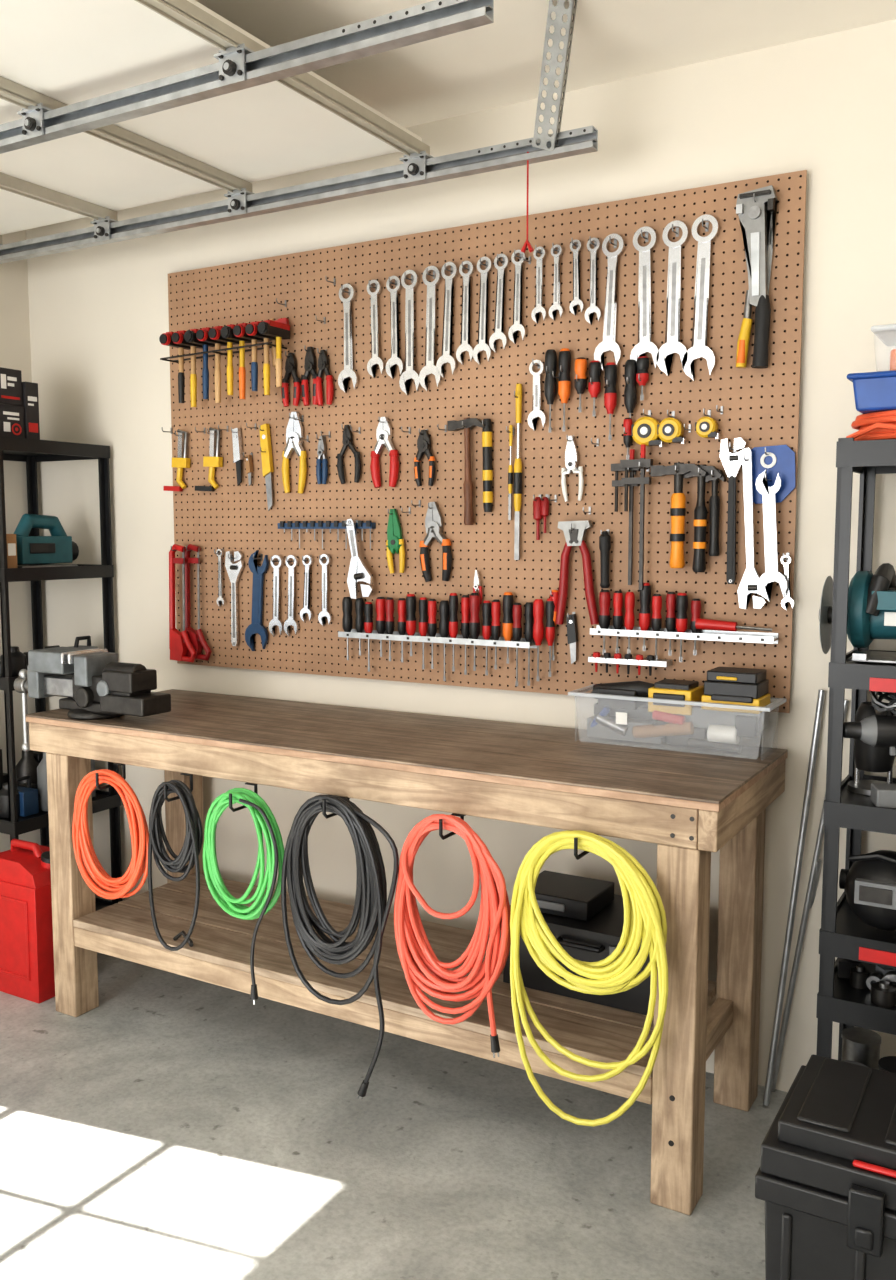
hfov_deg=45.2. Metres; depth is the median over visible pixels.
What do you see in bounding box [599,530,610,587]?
flashlight
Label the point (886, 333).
storage box
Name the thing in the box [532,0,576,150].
strut
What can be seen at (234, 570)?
wrench
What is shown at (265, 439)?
utility knife
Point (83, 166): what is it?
panel
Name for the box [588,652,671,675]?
rack
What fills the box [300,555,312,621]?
wrench
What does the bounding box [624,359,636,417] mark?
screwdriver
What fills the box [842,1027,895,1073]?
cans
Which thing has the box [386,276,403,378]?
wrench
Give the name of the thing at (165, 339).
mallet
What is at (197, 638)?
hacksaw
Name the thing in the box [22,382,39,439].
box
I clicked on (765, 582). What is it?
wrench
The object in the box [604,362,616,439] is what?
screwdriver
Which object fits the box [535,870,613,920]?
tool case
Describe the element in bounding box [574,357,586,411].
screwdriver
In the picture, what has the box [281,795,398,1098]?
extension cord
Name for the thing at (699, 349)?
wrench
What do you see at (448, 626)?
rack
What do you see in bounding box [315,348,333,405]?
pliers
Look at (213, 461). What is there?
clamp
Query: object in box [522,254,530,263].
hooks
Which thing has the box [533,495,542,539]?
awl
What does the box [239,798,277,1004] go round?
lead
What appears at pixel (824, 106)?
wall
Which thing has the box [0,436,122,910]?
storage shelf
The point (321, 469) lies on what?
pliers
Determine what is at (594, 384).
screwdriver
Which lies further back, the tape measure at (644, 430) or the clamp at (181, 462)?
the clamp at (181, 462)
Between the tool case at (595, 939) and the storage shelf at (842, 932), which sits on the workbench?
the tool case at (595, 939)
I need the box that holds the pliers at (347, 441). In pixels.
[337,424,360,483]
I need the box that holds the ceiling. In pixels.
[196,0,895,127]
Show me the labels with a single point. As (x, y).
(876, 684)
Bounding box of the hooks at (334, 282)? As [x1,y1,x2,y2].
[325,276,335,284]
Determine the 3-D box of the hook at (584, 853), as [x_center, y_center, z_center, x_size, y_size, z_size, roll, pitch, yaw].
[0.295,0.430,2.287,0.030,0.049,0.126,3,7,30]
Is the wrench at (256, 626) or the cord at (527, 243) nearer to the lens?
the cord at (527, 243)
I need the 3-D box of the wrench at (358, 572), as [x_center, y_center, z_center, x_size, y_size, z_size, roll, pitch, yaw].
[-0.261,-0.243,3.225,0.092,0.240,0.067,3,7,30]
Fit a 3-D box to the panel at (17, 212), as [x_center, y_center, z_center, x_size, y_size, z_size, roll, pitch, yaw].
[-1.718,-1.279,2.712,0.530,0.025,1.775,3,7,30]
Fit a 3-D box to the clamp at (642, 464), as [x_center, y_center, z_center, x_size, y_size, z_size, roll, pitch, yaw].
[0.484,-0.315,2.773,0.080,0.371,0.062,0,6,-1]
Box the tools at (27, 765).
[0,741,42,789]
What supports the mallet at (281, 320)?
hanging from the pegboard
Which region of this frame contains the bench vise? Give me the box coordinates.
[13,647,170,751]
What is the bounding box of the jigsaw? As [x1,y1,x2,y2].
[13,514,78,567]
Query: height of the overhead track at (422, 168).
0.070 m
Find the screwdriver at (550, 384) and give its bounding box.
[544,349,556,431]
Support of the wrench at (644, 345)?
hanging from the pegboard
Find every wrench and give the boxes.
[214,549,224,606]
[225,551,243,645]
[245,550,268,650]
[269,555,283,635]
[284,555,298,636]
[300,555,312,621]
[318,554,331,625]
[338,284,357,393]
[345,519,373,598]
[367,280,384,377]
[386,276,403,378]
[399,270,419,395]
[419,266,440,391]
[436,262,457,377]
[456,261,474,364]
[473,257,492,364]
[489,254,509,352]
[508,249,525,343]
[527,358,546,430]
[531,245,546,323]
[549,243,563,320]
[569,238,583,315]
[585,236,601,324]
[594,234,624,370]
[630,226,658,368]
[656,220,688,376]
[682,214,718,381]
[720,437,746,583]
[737,448,765,608]
[755,469,787,601]
[781,553,793,609]
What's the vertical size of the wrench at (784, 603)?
0.140 m
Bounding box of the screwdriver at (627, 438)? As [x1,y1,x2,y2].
[623,418,632,459]
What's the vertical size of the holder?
0.141 m
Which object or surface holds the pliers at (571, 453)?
hanging from the pegboard
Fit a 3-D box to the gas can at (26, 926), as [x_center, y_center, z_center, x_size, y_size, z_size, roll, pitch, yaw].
[-1.316,0.867,3.403,0.250,0.467,0.178,3,7,30]
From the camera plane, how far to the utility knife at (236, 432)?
3.44 m
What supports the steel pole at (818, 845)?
on the floor
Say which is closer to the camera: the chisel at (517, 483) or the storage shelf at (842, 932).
the storage shelf at (842, 932)
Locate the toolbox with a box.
[755,1054,895,1279]
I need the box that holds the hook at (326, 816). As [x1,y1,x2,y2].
[322,796,349,818]
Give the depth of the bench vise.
3.08 m
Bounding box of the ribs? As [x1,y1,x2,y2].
[0,0,429,243]
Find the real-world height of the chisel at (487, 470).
0.257 m
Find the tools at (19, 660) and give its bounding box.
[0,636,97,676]
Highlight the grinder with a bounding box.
[819,563,895,663]
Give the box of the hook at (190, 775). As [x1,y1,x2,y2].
[164,773,192,801]
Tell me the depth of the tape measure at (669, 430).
2.71 m
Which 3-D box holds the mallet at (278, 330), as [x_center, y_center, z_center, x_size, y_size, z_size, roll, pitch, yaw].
[-0.524,-0.864,3.256,0.037,0.189,0.121,3,7,30]
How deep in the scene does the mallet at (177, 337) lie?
3.44 m
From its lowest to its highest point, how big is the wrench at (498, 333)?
0.262 m
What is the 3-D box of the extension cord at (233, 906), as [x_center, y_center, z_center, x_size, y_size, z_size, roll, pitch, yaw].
[-0.528,0.551,2.746,0.252,0.346,0.055,3,7,30]
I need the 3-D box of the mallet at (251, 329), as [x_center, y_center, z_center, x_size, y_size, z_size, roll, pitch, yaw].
[-0.565,-0.856,3.280,0.037,0.211,0.121,3,7,30]
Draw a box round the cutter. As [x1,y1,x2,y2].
[555,520,598,624]
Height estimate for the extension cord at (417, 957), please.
0.534 m
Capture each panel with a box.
[0,0,421,182]
[0,99,221,210]
[0,189,86,234]
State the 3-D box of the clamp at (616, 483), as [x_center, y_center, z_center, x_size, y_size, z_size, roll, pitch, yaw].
[0.462,-0.319,2.808,0.076,0.350,0.051,3,7,30]
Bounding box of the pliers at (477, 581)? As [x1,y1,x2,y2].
[473,570,481,603]
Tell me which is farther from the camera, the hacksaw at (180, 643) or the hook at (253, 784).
the hacksaw at (180, 643)
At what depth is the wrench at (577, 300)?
2.82 m
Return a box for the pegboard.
[168,170,806,712]
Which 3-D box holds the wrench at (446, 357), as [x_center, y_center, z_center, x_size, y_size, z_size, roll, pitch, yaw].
[-0.002,-0.899,3.029,0.041,0.318,0.062,-3,7,-30]
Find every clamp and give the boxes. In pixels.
[163,429,189,490]
[195,427,222,490]
[611,449,639,584]
[620,444,652,589]
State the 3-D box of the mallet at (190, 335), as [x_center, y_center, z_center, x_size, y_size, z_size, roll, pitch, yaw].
[-0.780,-0.871,3.403,0.037,0.209,0.121,3,7,30]
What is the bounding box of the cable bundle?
[868,690,895,715]
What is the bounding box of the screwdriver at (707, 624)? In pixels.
[695,618,771,631]
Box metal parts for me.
[837,958,895,1007]
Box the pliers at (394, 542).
[386,509,404,573]
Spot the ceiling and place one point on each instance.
(496, 64)
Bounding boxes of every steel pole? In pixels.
[763,690,824,1105]
[771,699,848,1091]
[810,859,821,907]
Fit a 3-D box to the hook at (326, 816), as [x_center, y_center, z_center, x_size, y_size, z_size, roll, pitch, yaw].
[-0.265,0.398,2.609,0.030,0.049,0.126,3,7,30]
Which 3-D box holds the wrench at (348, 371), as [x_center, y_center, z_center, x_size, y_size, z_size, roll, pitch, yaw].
[-0.299,-0.896,3.201,0.046,0.318,0.060,-3,6,-24]
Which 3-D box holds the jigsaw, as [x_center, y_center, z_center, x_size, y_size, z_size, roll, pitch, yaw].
[-1.378,-0.337,3.657,0.104,0.182,0.253,3,7,30]
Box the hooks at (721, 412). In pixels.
[716,405,722,413]
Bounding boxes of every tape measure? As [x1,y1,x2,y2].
[631,409,663,446]
[657,410,685,443]
[695,409,719,438]
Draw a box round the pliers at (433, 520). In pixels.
[419,502,451,581]
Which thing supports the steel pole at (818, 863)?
on the floor
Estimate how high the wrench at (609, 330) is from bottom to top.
0.344 m
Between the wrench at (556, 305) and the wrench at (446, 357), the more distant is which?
the wrench at (446, 357)
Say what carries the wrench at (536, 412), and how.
hanging from the pegboard
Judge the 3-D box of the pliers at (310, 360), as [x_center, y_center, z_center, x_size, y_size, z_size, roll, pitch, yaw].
[-0.422,-0.804,3.275,0.069,0.177,0.045,3,7,30]
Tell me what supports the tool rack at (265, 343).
attached to the pegboard
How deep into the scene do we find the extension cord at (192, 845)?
2.84 m
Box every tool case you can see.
[503,894,653,1016]
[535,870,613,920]
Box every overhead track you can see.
[0,0,493,153]
[0,125,597,263]
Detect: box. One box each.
[0,367,22,405]
[0,404,24,437]
[6,534,17,567]
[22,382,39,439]
[871,324,895,370]
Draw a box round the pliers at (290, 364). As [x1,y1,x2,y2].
[281,351,300,406]
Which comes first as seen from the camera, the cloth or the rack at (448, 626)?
the cloth
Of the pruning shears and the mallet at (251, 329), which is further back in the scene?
the mallet at (251, 329)
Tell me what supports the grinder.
on the storage shelf at (842, 932)
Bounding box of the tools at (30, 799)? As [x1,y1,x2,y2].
[0,752,95,817]
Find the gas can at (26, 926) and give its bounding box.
[0,839,54,1003]
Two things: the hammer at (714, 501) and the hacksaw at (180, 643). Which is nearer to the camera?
the hammer at (714, 501)
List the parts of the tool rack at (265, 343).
rail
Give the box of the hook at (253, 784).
[229,783,257,811]
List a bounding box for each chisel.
[482,419,492,511]
[513,384,521,559]
[550,590,558,659]
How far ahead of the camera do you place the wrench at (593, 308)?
2.80 m
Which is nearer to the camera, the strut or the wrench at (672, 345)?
the strut
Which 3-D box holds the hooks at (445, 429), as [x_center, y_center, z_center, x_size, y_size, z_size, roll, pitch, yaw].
[-0.005,-0.599,3.051,0.029,0.021,0.050,3,7,30]
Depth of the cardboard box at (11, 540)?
3.46 m
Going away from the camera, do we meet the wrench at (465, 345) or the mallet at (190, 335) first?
the wrench at (465, 345)
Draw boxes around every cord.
[72,769,148,899]
[148,780,202,950]
[203,788,283,919]
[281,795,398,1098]
[394,814,510,1057]
[510,830,667,1126]
[521,152,533,252]
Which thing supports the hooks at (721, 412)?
attached to the pegboard
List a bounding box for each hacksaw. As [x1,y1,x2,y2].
[169,544,196,662]
[185,544,211,660]
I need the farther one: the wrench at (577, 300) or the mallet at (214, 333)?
the mallet at (214, 333)
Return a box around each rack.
[160,342,286,362]
[278,521,375,548]
[338,592,554,685]
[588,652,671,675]
[590,583,778,661]
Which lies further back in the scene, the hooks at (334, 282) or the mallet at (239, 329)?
the mallet at (239, 329)
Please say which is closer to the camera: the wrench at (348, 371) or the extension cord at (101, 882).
the extension cord at (101, 882)
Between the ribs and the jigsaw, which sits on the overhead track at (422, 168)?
the ribs
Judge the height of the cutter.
0.281 m
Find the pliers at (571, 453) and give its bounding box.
[561,435,583,501]
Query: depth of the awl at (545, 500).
2.92 m
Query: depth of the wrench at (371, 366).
3.15 m
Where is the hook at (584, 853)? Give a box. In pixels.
[574,837,588,859]
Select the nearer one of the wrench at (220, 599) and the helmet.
the helmet
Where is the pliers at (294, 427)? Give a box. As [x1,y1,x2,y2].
[282,412,306,493]
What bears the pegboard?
attached to the wall at (824, 106)
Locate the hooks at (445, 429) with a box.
[437,424,446,431]
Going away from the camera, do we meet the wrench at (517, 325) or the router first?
the router
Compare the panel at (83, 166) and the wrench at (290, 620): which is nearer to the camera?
the panel at (83, 166)
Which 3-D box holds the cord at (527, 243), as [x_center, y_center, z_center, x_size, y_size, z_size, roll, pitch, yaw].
[0.193,-1.063,2.614,0.035,0.236,0.012,3,7,30]
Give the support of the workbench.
on the floor
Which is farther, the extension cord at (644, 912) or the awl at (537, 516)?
the awl at (537, 516)
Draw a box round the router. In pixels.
[847,701,894,794]
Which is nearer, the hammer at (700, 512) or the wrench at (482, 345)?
the hammer at (700, 512)
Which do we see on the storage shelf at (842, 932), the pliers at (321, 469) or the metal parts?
the metal parts
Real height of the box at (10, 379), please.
0.113 m
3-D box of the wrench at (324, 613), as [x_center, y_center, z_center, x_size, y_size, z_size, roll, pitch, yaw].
[-0.382,-0.153,3.322,0.038,0.224,0.041,-2,6,-20]
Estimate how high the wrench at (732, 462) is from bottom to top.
0.360 m
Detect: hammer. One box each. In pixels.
[447,418,483,524]
[651,462,707,567]
[684,465,721,571]
[705,469,725,555]
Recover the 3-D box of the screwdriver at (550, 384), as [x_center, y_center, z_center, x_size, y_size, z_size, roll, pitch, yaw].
[0.274,-0.666,2.882,0.036,0.217,0.040,-1,6,-12]
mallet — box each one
[159,332,190,402]
[172,330,202,406]
[184,329,214,398]
[196,327,226,402]
[208,326,238,394]
[221,324,251,398]
[233,323,263,390]
[245,321,275,394]
[257,320,289,386]
[259,318,288,366]
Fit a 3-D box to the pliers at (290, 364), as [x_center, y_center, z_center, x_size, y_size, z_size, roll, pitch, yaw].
[-0.487,-0.803,3.313,0.071,0.165,0.045,3,7,30]
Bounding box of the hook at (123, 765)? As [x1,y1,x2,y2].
[95,763,125,789]
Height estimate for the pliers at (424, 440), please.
0.165 m
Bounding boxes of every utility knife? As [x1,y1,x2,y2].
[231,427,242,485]
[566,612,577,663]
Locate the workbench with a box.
[26,689,787,1214]
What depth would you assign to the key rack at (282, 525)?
3.29 m
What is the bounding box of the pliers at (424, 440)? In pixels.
[414,428,435,486]
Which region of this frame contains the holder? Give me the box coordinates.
[751,445,795,503]
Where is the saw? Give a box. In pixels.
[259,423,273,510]
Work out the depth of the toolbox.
1.67 m
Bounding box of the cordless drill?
[843,715,895,808]
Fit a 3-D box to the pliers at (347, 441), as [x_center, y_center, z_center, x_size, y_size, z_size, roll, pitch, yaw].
[-0.300,-0.558,3.229,0.086,0.178,0.045,3,7,30]
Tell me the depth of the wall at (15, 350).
3.92 m
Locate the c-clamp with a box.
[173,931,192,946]
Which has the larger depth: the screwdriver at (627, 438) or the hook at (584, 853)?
the screwdriver at (627, 438)
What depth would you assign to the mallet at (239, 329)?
3.31 m
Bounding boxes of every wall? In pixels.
[0,230,40,851]
[26,19,895,1091]
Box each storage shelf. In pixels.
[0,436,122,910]
[816,438,895,1060]
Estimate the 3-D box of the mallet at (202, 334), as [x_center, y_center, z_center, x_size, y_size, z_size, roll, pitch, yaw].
[-0.736,-0.860,3.379,0.037,0.224,0.121,3,7,30]
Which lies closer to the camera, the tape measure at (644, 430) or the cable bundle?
the cable bundle
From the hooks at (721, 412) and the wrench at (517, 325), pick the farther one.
the wrench at (517, 325)
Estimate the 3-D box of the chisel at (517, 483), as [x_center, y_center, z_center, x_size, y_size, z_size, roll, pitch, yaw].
[0.190,-0.460,2.955,0.024,0.479,0.045,3,7,30]
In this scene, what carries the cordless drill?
on the storage shelf at (842, 932)
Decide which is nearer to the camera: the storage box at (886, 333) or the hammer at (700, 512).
the storage box at (886, 333)
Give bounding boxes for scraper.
[243,452,252,485]
[506,425,514,519]
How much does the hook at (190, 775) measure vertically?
0.062 m
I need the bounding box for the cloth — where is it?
[846,410,895,440]
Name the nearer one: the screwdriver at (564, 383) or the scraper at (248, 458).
the screwdriver at (564, 383)
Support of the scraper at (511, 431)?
hanging from the pegboard
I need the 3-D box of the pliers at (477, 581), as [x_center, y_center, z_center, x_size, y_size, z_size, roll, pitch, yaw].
[0.084,-0.150,3.053,0.025,0.097,0.026,-1,6,-14]
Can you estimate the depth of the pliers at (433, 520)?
3.10 m
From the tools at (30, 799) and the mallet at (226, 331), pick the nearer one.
the mallet at (226, 331)
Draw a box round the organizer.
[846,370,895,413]
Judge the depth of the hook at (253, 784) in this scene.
2.73 m
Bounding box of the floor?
[0,952,787,1279]
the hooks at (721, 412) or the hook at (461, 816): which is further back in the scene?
the hooks at (721, 412)
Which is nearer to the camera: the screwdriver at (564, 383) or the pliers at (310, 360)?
the screwdriver at (564, 383)
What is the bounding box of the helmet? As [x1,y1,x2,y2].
[839,850,895,930]
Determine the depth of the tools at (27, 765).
3.78 m
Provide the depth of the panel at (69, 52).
2.41 m
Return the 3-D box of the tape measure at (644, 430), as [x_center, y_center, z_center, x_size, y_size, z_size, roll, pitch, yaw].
[0.513,-0.542,2.756,0.081,0.097,0.051,3,7,30]
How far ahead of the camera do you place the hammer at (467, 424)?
3.02 m
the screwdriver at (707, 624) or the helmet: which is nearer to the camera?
the helmet
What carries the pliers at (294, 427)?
hanging from the pegboard
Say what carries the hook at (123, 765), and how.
attached to the workbench
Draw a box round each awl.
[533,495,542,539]
[540,494,548,532]
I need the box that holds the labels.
[859,677,895,966]
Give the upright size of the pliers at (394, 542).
0.192 m
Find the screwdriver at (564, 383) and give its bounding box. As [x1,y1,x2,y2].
[558,348,570,430]
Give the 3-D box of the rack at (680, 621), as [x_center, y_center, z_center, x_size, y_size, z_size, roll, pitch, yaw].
[0.596,-0.043,2.753,0.480,0.201,0.051,3,7,30]
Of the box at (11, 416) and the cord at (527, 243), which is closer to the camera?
the cord at (527, 243)
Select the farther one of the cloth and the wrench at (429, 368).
the wrench at (429, 368)
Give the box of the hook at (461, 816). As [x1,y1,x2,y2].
[439,813,465,839]
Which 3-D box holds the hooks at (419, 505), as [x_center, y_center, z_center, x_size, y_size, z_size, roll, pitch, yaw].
[-0.094,-0.386,3.124,0.065,0.037,0.050,3,7,30]
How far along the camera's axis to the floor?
2.49 m
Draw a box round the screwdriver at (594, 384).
[588,360,600,415]
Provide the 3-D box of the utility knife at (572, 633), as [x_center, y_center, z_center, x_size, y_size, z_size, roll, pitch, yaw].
[0.334,-0.005,2.916,0.030,0.141,0.045,3,7,30]
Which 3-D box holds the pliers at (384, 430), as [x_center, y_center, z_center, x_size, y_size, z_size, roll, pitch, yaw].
[-0.189,-0.552,3.166,0.097,0.206,0.045,3,7,30]
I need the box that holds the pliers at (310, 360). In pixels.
[301,345,317,405]
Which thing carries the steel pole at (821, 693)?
on the floor
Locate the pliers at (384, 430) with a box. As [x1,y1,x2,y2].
[370,417,398,487]
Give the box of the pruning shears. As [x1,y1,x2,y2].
[736,185,776,368]
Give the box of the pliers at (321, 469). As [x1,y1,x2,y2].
[316,434,327,483]
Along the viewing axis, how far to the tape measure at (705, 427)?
2.66 m
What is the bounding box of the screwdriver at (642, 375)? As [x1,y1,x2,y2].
[636,356,648,399]
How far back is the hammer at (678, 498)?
2.70 m
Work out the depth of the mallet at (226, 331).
3.34 m
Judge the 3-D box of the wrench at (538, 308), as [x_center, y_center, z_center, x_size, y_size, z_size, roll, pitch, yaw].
[0.242,-0.949,2.880,0.038,0.200,0.038,-2,6,-21]
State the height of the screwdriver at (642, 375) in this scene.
0.109 m
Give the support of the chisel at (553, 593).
attached to the pegboard
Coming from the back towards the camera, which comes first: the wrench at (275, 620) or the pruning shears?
the wrench at (275, 620)
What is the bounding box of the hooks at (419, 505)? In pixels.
[401,500,420,513]
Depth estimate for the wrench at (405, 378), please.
3.09 m
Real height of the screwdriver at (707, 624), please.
0.029 m

